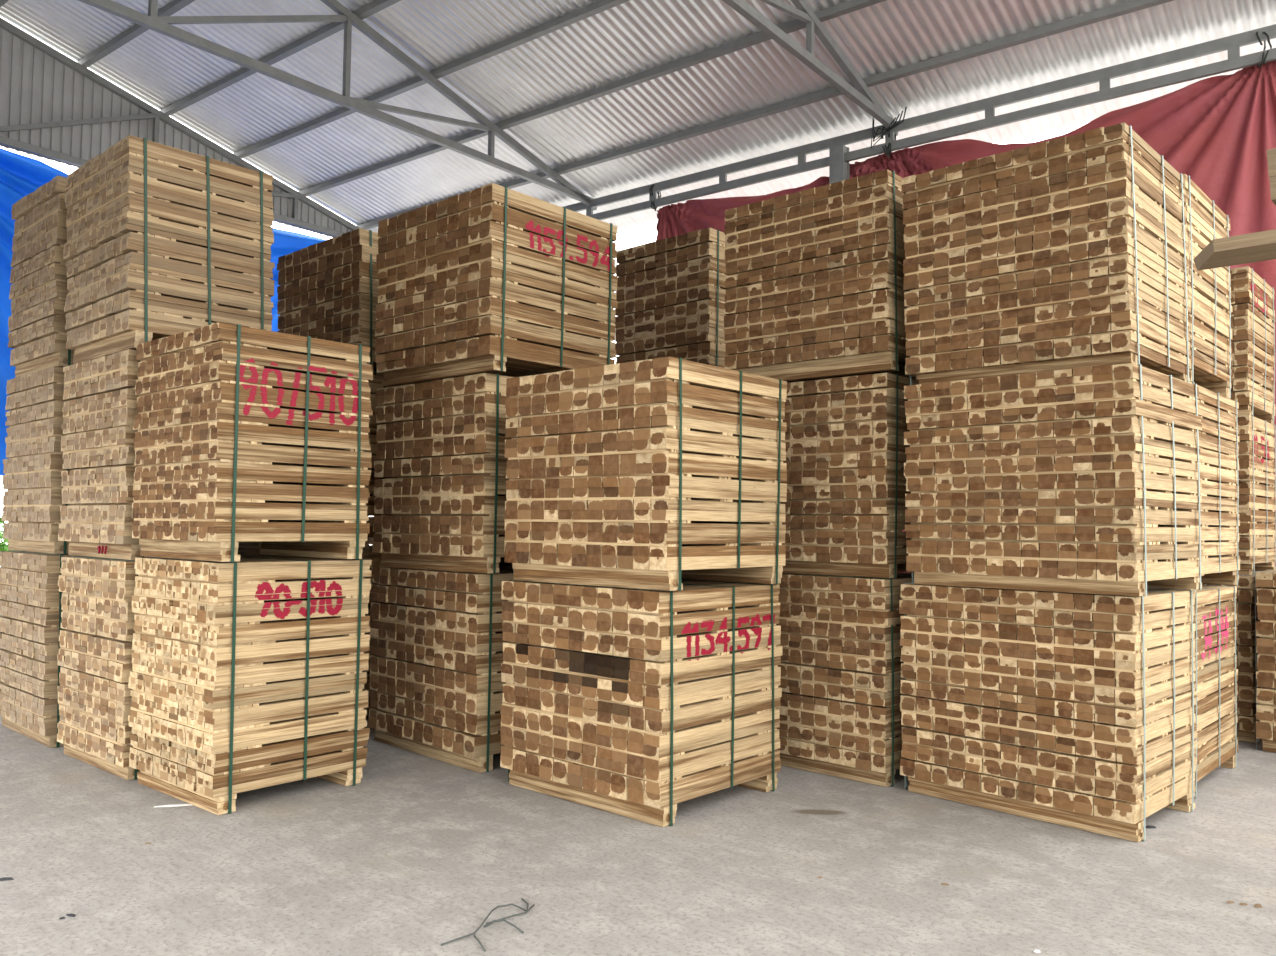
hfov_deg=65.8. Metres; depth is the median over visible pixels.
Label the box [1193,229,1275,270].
plank
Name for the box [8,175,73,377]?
bundle
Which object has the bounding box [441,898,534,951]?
scrap
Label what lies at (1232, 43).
beam
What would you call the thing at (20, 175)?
tarp
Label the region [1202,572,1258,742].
bundle
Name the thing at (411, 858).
floor
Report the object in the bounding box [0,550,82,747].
bundle
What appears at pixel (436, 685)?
bundle
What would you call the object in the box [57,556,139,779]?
bundle
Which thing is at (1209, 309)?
bundle
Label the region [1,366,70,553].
bundle
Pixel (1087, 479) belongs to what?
bundle
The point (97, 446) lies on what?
bundle
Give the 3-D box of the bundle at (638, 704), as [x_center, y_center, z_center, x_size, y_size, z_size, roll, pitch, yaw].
[0.010,1.187,5.696,1.243,1.171,1.097,-2,-4,42]
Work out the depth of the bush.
14.48 m
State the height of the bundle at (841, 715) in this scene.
1.203 m
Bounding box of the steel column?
[829,144,848,183]
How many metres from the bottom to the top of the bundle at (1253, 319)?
1.099 m
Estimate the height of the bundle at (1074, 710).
1.184 m
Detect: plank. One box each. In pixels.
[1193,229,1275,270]
[1266,148,1275,176]
[1269,176,1275,204]
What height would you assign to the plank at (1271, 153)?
0.098 m
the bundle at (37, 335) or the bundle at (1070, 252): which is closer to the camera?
the bundle at (1070, 252)
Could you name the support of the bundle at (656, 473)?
on the bundle at (638, 704)
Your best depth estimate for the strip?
5.17 m
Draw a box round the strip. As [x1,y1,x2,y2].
[155,804,191,806]
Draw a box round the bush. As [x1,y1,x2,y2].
[0,511,68,599]
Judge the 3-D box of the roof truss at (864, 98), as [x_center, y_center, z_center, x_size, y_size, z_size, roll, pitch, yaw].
[-0.474,-5.671,7.126,0.074,2.873,11.349,-1,-3,38]
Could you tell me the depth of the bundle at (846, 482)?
5.96 m
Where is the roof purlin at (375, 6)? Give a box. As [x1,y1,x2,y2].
[160,0,400,115]
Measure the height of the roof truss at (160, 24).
2.873 m
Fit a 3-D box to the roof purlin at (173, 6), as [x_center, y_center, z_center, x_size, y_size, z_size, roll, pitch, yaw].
[-1.475,-5.606,8.440,15.110,0.075,0.092,-1,-3,38]
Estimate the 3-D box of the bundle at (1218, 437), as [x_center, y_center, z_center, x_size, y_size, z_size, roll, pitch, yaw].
[3.109,0.087,6.428,1.184,1.202,1.273,-2,-4,42]
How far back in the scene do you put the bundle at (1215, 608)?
5.97 m
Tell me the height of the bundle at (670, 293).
1.295 m
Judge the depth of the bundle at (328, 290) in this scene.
7.51 m
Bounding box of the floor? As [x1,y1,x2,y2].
[0,615,1275,955]
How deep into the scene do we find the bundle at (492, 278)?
6.25 m
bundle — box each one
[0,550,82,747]
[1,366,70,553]
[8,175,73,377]
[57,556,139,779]
[58,349,264,559]
[63,135,274,363]
[128,555,371,814]
[132,322,372,561]
[277,228,383,374]
[362,545,380,715]
[363,374,386,547]
[368,565,512,772]
[372,373,514,573]
[375,183,617,387]
[500,579,781,826]
[504,357,786,590]
[614,228,728,367]
[724,169,916,382]
[776,572,911,786]
[780,373,918,577]
[899,583,1196,841]
[901,122,1190,384]
[904,363,1203,595]
[1147,382,1239,589]
[1182,174,1232,398]
[1189,585,1237,797]
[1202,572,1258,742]
[1228,266,1275,423]
[1235,415,1275,574]
[1255,569,1275,752]
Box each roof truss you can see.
[0,17,358,236]
[78,0,596,210]
[722,0,897,135]
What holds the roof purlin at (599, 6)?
on the roof truss at (157, 115)
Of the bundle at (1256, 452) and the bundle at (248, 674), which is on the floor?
the bundle at (248, 674)
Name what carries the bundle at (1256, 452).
on the bundle at (1245, 600)
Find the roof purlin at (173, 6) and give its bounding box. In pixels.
[78,0,194,67]
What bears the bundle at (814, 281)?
on the bundle at (846, 482)
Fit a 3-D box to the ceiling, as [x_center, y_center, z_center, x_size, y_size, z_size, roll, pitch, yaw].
[-1.452,-5.660,8.426,15.166,3.019,12.150,-1,-3,38]
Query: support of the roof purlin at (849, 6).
on the roof truss at (157, 115)
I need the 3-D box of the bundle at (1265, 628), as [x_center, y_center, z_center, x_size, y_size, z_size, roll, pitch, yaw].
[5.005,1.268,6.767,1.190,1.230,0.981,-2,-4,42]
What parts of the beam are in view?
post, post, post, post, post, post, post, post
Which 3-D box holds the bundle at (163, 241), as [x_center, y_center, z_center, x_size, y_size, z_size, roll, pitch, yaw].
[-3.057,-1.355,6.436,1.095,1.252,0.938,-2,-4,42]
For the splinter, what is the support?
on the floor
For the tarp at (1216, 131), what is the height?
6.110 m
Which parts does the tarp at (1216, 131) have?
tie cord, tie cord, tie cord, tie cord, tie cord, tie cord, tie cord, tie cord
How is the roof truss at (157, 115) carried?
on the beam
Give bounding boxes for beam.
[564,24,1275,219]
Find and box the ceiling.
[0,0,1275,232]
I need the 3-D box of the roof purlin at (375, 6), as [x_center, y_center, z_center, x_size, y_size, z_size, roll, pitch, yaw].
[-0.797,-5.284,9.296,15.110,0.075,0.092,-1,-3,38]
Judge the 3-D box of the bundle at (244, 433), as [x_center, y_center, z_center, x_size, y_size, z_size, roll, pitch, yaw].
[-2.227,-0.155,5.695,1.062,1.226,0.926,-2,-4,41]
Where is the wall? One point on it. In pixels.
(35, 87)
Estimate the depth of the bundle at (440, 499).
6.22 m
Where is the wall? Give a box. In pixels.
[0,27,350,237]
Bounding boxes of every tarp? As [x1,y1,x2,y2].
[0,148,324,475]
[649,31,1275,572]
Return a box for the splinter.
[0,877,13,880]
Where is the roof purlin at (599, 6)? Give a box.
[233,0,629,158]
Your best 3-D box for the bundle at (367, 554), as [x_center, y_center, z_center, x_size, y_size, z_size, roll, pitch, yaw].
[-2.206,1.202,7.892,1.241,1.296,0.985,-2,-4,42]
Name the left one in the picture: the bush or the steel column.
the bush
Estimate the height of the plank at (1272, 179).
0.082 m
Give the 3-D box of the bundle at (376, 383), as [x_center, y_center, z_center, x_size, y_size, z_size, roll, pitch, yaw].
[-2.188,-0.099,7.956,1.239,1.291,0.984,-2,-4,42]
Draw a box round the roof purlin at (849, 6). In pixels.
[298,0,885,195]

